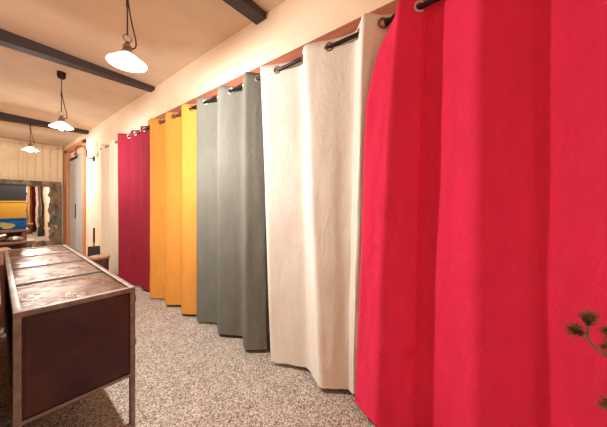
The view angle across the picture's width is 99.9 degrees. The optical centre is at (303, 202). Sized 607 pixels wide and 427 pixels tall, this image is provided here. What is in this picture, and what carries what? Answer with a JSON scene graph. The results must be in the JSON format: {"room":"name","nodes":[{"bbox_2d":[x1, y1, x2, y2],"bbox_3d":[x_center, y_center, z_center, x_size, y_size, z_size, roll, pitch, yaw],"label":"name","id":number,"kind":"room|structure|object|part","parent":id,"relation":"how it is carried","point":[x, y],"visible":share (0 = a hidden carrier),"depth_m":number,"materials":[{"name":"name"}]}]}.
{"room":"curtain shop","nodes":[
{"label":"curtain shop","id":0,"kind":"room"},
{"bbox_2d":[0,137,63,244],"bbox_3d":[-7.848,-0.350,6.779,0.120,3.200,4.570,0,0,38],"label":"wall","id":1,"kind":"structure","parent":0,"point":[0,137],"depth_m":7.58,"materials":[{"name":"paint"}]},
{"bbox_2d":[0,0,284,147],"bbox_3d":[-2.186,-1.754,2.315,14.540,0.328,4.570,0,0,38],"label":"ceiling","id":2,"kind":"structure","parent":0,"point":[170,35],"depth_m":2.75,"materials":[{"name":"paint"}]},
{"bbox_2d":[0,139,62,244],"bbox_3d":[-8.011,-0.216,6.315,0.061,2.872,3.002,0,0,38],"label":"pleated curtain","id":3,"kind":"object","parent":2,"relation":"hanging from","point":[46,164],"visible":0.43,"depth_m":7.01,"materials":[{"name":"beige fabric"}]},
{"bbox_2d":[0,112,88,134],"bbox_3d":[-5.963,-1.703,4.599,0.160,0.237,3.240,0,0,38],"label":"ceiling beam","id":4,"kind":"structure","parent":2,"relation":"attached to","point":[7,117],"depth_m":5.10,"materials":[{"name":"brown wood"}]},
{"bbox_2d":[22,124,37,151],"bbox_3d":[-5.524,-1.308,5.156,0.243,0.559,0.243,0,0,38],"label":"pendant lamp","id":5,"kind":"object","parent":4,"relation":"hanging from","point":[30,148],"visible":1,"depth_m":5.15,"materials":[{"name":"grey"}]},
{"bbox_3d":[-5.524,-1.103,5.156,0.243,0.077,0.243,0,0,38],"label":"lamp shade","id":6,"kind":"part","parent":5,"relation":"part of","materials":[{"name":"grey"}]},
{"bbox_2d":[48,71,73,129],"bbox_3d":[-3.144,-1.321,3.312,0.243,0.753,0.243,0,0,38],"label":"pendant lamp","id":7,"kind":"object","parent":2,"relation":"hanging from","point":[60,124],"visible":1,"depth_m":3.30,"materials":[{"name":"grey glass"}]},
{"bbox_3d":[-3.144,-1.020,3.312,0.243,0.077,0.243,0,0,38],"label":"lamp shade","id":8,"kind":"part","parent":7,"relation":"part of","materials":[{"name":"grey"}]},
{"bbox_2d":[0,28,154,91],"bbox_3d":[-3.167,-1.713,2.395,0.140,0.217,3.240,0,0,38],"label":"ceiling beam","id":9,"kind":"structure","parent":2,"relation":"attached to","point":[10,40],"depth_m":2.87,"materials":[{"name":"brown wood"}]},
{"bbox_2d":[106,0,147,71],"bbox_3d":[-1.243,-1.322,1.800,0.243,0.754,0.243,0,0,38],"label":"pendant lamp","id":10,"kind":"object","parent":2,"relation":"hanging from","point":[125,59],"visible":1,"depth_m":1.80,"materials":[{"name":"grey glass"}]},
{"bbox_3d":[-1.243,-1.020,1.800,0.243,0.077,0.243,0,0,38],"label":"lamp shade","id":11,"kind":"part","parent":10,"relation":"part of","materials":[{"name":"grey glass"}]},
{"bbox_3d":[-1.243,-0.994,1.800,0.062,0.097,0.062,0,0,38],"label":"bulb","id":12,"kind":"part","parent":10,"relation":"part of","materials":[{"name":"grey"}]},
{"bbox_2d":[223,0,265,24],"bbox_3d":[-1.373,-1.708,0.980,0.130,0.227,3.240,0,0,38],"label":"ceiling beam","id":13,"kind":"structure","parent":2,"relation":"attached to","point":[249,9],"depth_m":2.11,"materials":[{"name":"brown wood"}]},
{"bbox_2d":[0,247,378,426],"bbox_3d":[-2.186,1.300,2.315,14.540,0.100,4.570,0,0,38],"label":"floor","id":14,"kind":"structure","parent":0,"point":[188,373],"depth_m":1.72,"materials":[{"name":"carpet"}]},
{"bbox_2d":[0,247,10,325],"bbox_3d":[-3.216,0.868,2.606,0.288,0.765,0.288,0,0,33],"label":"cardboard box","id":15,"kind":"object","parent":14,"relation":"on","point":[3,248],"visible":0.41,"depth_m":2.59,"materials":[{"name":"brown cardboard"}]},
{"bbox_2d":[0,227,34,248],"bbox_3d":[-3.896,0.794,3.151,0.460,0.912,0.765,0,0,38],"label":"wooden rack","id":16,"kind":"object","parent":14,"relation":"on","point":[19,244],"visible":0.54,"depth_m":3.31,"materials":[{"name":"brown wood"}]},
{"bbox_3d":[-4.091,0.775,3.263,0.015,0.850,0.700,0,0,38],"label":"panel","id":17,"kind":"part","parent":16,"relation":"part of","materials":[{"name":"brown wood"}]},
{"bbox_2d":[0,218,26,229],"bbox_3d":[-3.939,0.266,3.160,0.349,0.145,0.694,0,0,38],"label":"storage box","id":18,"kind":"object","parent":16,"relation":"on","point":[7,223],"visible":0.91,"depth_m":3.22,"materials":[{"name":"blue metal"}]},
{"bbox_2d":[0,201,26,218],"bbox_3d":[-3.939,0.083,3.160,0.349,0.220,0.694,0,0,38],"label":"storage box","id":19,"kind":"object","parent":18,"relation":"on","point":[8,209],"visible":1,"depth_m":3.22,"materials":[{"name":"yellow metal"}]},
{"bbox_2d":[0,183,26,200],"bbox_3d":[-3.939,-0.138,3.160,0.349,0.222,0.694,0,0,38],"label":"storage box","id":20,"kind":"object","parent":19,"relation":"on","point":[8,191],"visible":1,"depth_m":3.22,"materials":[{"name":"black metal"}]},
{"bbox_3d":[-3.943,-0.238,3.154,0.349,0.022,0.680,0,0,38],"label":"lid","id":21,"kind":"part","parent":20,"relation":"part of","materials":[{"name":"black plastic"}]},
{"bbox_3d":[-3.943,-0.016,3.154,0.349,0.022,0.680,0,0,38],"label":"lid","id":22,"kind":"part","parent":19,"relation":"part of","materials":[{"name":"yellow plastic"}]},
{"bbox_3d":[-3.943,0.204,3.154,0.349,0.022,0.680,0,0,38],"label":"lid","id":23,"kind":"part","parent":18,"relation":"part of","materials":[{"name":"blue plastic"}]},
{"bbox_2d":[0,227,28,232],"bbox_3d":[-3.945,0.354,3.161,0.370,0.032,0.720,0,0,38],"label":"shelf","id":24,"kind":"object","parent":16,"relation":"attached to","point":[27,229],"depth_m":3.25,"materials":[{"name":"brown wood"}]},
{"bbox_2d":[6,236,23,241],"bbox_3d":[-3.647,0.452,3.226,0.106,0.066,0.146,0,0,38],"label":"foil","id":25,"kind":"object","parent":16,"relation":"on","point":[13,238],"visible":1,"depth_m":3.20,"materials":[{"name":"silver metal"}]},
{"bbox_2d":[0,237,34,245],"bbox_3d":[-3.896,0.500,3.151,0.460,0.030,0.765,0,0,38],"label":"shelf","id":26,"kind":"object","parent":16,"relation":"attached to","point":[24,241],"depth_m":3.23,"materials":[{"name":"brown wood"}]},
{"bbox_2d":[0,179,60,247],"bbox_3d":[-7.370,0.320,6.889,0.065,1.860,1.195,0,0,38],"label":"mirror","id":27,"kind":"object","parent":14,"relation":"on","point":[43,198],"visible":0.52,"depth_m":7.07,"materials":[{"name":"clear glass"}]},
{"bbox_3d":[-7.359,-0.535,6.880,0.036,0.150,1.195,0,0,38],"label":"frame","id":28,"kind":"part","parent":27,"relation":"part of","materials":[{"name":"wood"}]},
{"bbox_2d":[26,186,49,241],"bbox_3d":[-7.374,0.310,6.895,0.008,1.520,0.760,0,0,38],"label":"mirror glass","id":29,"kind":"object","parent":27,"relation":"attached to","point":[37,197],"depth_m":7.01,"materials":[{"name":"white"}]},
{"bbox_3d":[-7.357,1.135,6.881,0.036,0.190,1.160,0,0,38],"label":"frame","id":30,"kind":"part","parent":27,"relation":"part of","materials":[{"name":"wood"}]},
{"bbox_3d":[-7.079,0.328,7.239,0.030,1.845,0.265,0,0,38],"label":"frame","id":31,"kind":"part","parent":27,"relation":"part of","materials":[{"name":"wood"}]},
{"bbox_2d":[4,245,135,426],"bbox_3d":[-1.902,0.853,1.927,2.215,0.795,0.447,0,0,40],"label":"display counter","id":32,"kind":"object","parent":14,"relation":"on","point":[69,320],"visible":1,"depth_m":1.25,"materials":[{"name":"brown wood"}]},
{"bbox_3d":[-2.879,0.865,2.465,0.025,0.770,0.025,0,0,40],"label":"leg","id":33,"kind":"part","parent":32,"relation":"part of","materials":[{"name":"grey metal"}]},
{"bbox_3d":[-2.038,0.696,1.764,2.159,0.428,0.010,0,0,40],"label":"panel","id":34,"kind":"part","parent":32,"relation":"part of","materials":[{"name":"brown wood"}]},
{"bbox_3d":[-1.195,0.865,1.065,0.025,0.770,0.025,0,0,40],"label":"leg","id":35,"kind":"part","parent":32,"relation":"part of","materials":[{"name":"brown wood"}]},
{"bbox_3d":[-2.529,0.467,2.444,0.533,0.021,0.394,0,0,40],"label":"panel","id":36,"kind":"part","parent":32,"relation":"part of","materials":[{"name":"brown wood"}]},
{"bbox_3d":[-2.113,0.467,2.098,0.533,0.021,0.394,0,0,40],"label":"panel","id":37,"kind":"part","parent":32,"relation":"part of","materials":[{"name":"brown wood"}]},
{"bbox_3d":[-1.696,0.468,1.752,0.533,0.021,0.394,0,0,40],"label":"panel","id":38,"kind":"part","parent":32,"relation":"part of","materials":[{"name":"brown wood"}]},
{"bbox_3d":[-1.280,0.467,1.405,0.533,0.021,0.394,0,0,40],"label":"panel","id":39,"kind":"part","parent":32,"relation":"part of","materials":[{"name":"brown wood"}]},
{"bbox_3d":[-1.060,0.697,1.222,0.013,0.430,0.390,0,0,40],"label":"panel","id":40,"kind":"part","parent":32,"relation":"part of","materials":[{"name":"brown wood"}]},
{"bbox_3d":[-0.930,0.865,1.384,0.025,0.770,0.025,0,0,40],"label":"leg","id":41,"kind":"part","parent":32,"relation":"part of","materials":[{"name":"brown wood"}]},
{"bbox_2d":[87,228,99,256],"bbox_3d":[-4.188,0.870,5.098,0.200,0.760,0.079,0,0,-37],"label":"dustpan","id":42,"kind":"object","parent":14,"relation":"on","point":[92,250],"visible":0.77,"depth_m":5.07,"materials":[{"name":"grey plastic"}]},
{"bbox_2d":[87,254,109,270],"bbox_3d":[-3.263,1.048,4.073,0.284,0.405,0.286,0,0,38],"label":"stool","id":43,"kind":"object","parent":14,"relation":"on","point":[102,260],"visible":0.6,"depth_m":4.03,"materials":[{"name":"brown wood"}]},
{"bbox_3d":[-3.263,0.865,4.073,0.284,0.039,0.286,0,0,38],"label":"seat","id":44,"kind":"part","parent":43,"relation":"part of","materials":[{"name":"brown wood"}]},
{"bbox_2d":[560,306,606,412],"bbox_3d":[1.061,0.739,0.581,0.330,1.021,0.641,0,0,-32],"label":"pine","id":45,"kind":"object","parent":14,"relation":"on","point":[589,318],"visible":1,"depth_m":0.75,"materials":[{"name":"plant"}]},
{"bbox_2d":[64,0,393,256],"bbox_3d":[-1.490,-0.250,3.199,14.300,3.000,0.100,0,0,38],"label":"wall","id":46,"kind":"structure","parent":0,"point":[291,24],"depth_m":2.62,"materials":[{"name":"paint"}]},
{"bbox_2d":[65,138,85,255],"bbox_3d":[-5.955,-0.130,6.693,2.240,2.760,0.130,0,0,38],"label":"door","id":47,"kind":"structure","parent":46,"relation":"in","point":[75,166],"depth_m":6.72,"materials":[{"name":"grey wood"}]},
{"bbox_3d":[-6.259,0.035,6.953,0.760,2.410,0.039,0,0,38],"label":"panel","id":48,"kind":"part","parent":47,"relation":"part of","materials":[{"name":"white wood"}]},
{"bbox_3d":[-5.888,-1.340,6.681,1.800,0.140,0.015,0,0,38],"label":"transom panel","id":49,"kind":"part","parent":47,"relation":"part of","materials":[{"name":"paint"}]},
{"bbox_3d":[-5.513,0.000,6.365,0.820,2.480,0.039,0,0,38],"label":"panel","id":50,"kind":"part","parent":47,"relation":"part of","materials":[{"name":"white wood"}]},
{"bbox_2d":[73,145,94,161],"bbox_3d":[-4.671,-1.058,5.415,0.118,0.314,0.358,0,0,38],"label":"wall lamp","id":51,"kind":"object","parent":46,"relation":"attached to","point":[75,153],"visible":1,"depth_m":5.40,"materials":[{"name":"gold metal"}]},
{"bbox_3d":[-4.659,-1.083,5.429,0.020,0.265,0.300,0,0,38],"label":"arm","id":52,"kind":"part","parent":51,"relation":"part of","materials":[{"name":"black metal"}]},
{"bbox_2d":[128,126,149,136],"bbox_3d":[-2.513,-1.032,3.855,1.100,0.085,0.110,0,0,38],"label":"curtain rod","id":53,"kind":"object","parent":46,"relation":"attached to","point":[148,127],"visible":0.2,"depth_m":3.60,"materials":[{"name":"black metal"}]},
{"bbox_2d":[118,125,149,290],"bbox_3d":[-2.497,0.065,3.796,0.920,2.313,0.116,0,0,30],"label":"curtain","id":54,"kind":"object","parent":53,"relation":"hanging from","point":[133,151],"visible":0.97,"depth_m":3.81,"materials":[{"name":"red fabric"}]},
{"bbox_2d":[159,105,196,122],"bbox_3d":[-1.539,-1.032,3.088,1.060,0.085,0.110,0,0,38],"label":"curtain rod","id":55,"kind":"object","parent":46,"relation":"attached to","point":[194,106],"visible":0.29,"depth_m":2.96,"materials":[{"name":"black metal"}]},
{"bbox_2d":[150,104,196,314],"bbox_3d":[-1.564,0.065,3.049,0.960,2.312,0.123,0,0,37],"label":"curtain","id":56,"kind":"object","parent":55,"relation":"hanging from","point":[173,142],"visible":0.98,"depth_m":3.05,"materials":[{"name":"orange fabric"}]},
{"bbox_2d":[203,75,260,103],"bbox_3d":[-0.691,-1.032,2.419,1.030,0.085,0.110,0,0,38],"label":"curtain rod","id":57,"kind":"object","parent":46,"relation":"attached to","point":[259,77],"visible":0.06,"depth_m":2.33,"materials":[{"name":"black metal"}]},
{"bbox_2d":[196,72,266,349],"bbox_3d":[-0.703,0.065,2.380,0.952,2.313,0.124,0,0,40],"label":"curtain","id":58,"kind":"object","parent":57,"relation":"hanging from","point":[230,202],"visible":0.96,"depth_m":2.35,"materials":[{"name":"grey fabric"}]},
{"bbox_2d":[155,0,397,118],"bbox_3d":[0.177,-1.121,1.800,5.950,0.162,0.034,0,0,38],"label":"trim","id":59,"kind":"structure","parent":46,"relation":"attached to","point":[390,8],"depth_m":1.96,"materials":[{"name":"brown wood"}]},
{"bbox_2d":[274,31,358,71],"bbox_3d":[0.097,-1.032,1.798,0.945,0.085,0.110,0,0,38],"label":"curtain rod","id":60,"kind":"object","parent":46,"relation":"attached to","point":[350,37],"visible":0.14,"depth_m":1.67,"materials":[{"name":"black metal"}]},
{"bbox_2d":[260,13,393,393],"bbox_3d":[0.089,0.065,1.756,1.037,2.312,0.134,0,0,38],"label":"curtain","id":61,"kind":"object","parent":60,"relation":"hanging from","point":[314,108],"visible":0.91,"depth_m":1.71,"materials":[{"name":"white fabric"}]},
{"bbox_2d":[384,0,440,24],"bbox_3d":[1.037,-1.032,1.057,1.400,0.085,0.110,0,0,38],"label":"curtain rod","id":62,"kind":"object","parent":46,"relation":"attached to","point":[388,20],"visible":0.44,"depth_m":1.33,"materials":[{"name":"black metal"}]},
{"bbox_2d":[355,0,606,426],"bbox_3d":[0.892,0.065,1.098,1.483,2.314,0.145,0,0,38],"label":"curtain","id":63,"kind":"object","parent":62,"relation":"hanging from","point":[484,210],"visible":1,"depth_m":1.12,"materials":[{"name":"red fabric"}]},
{"bbox_3d":[-3.451,-1.033,4.595,1.070,0.085,0.110,0,0,38],"label":"curtain rod","id":64,"kind":"object","parent":46,"relation":"attached to","visible":0},
{"bbox_2d":[101,139,117,274],"bbox_3d":[-3.402,0.066,4.504,0.804,2.314,0.098,0,0,38],"label":"curtain","id":65,"kind":"object","parent":64,"relation":"hanging from","point":[109,155],"visible":0.88,"depth_m":4.39,"materials":[{"name":"beige fabric"}]}
]}

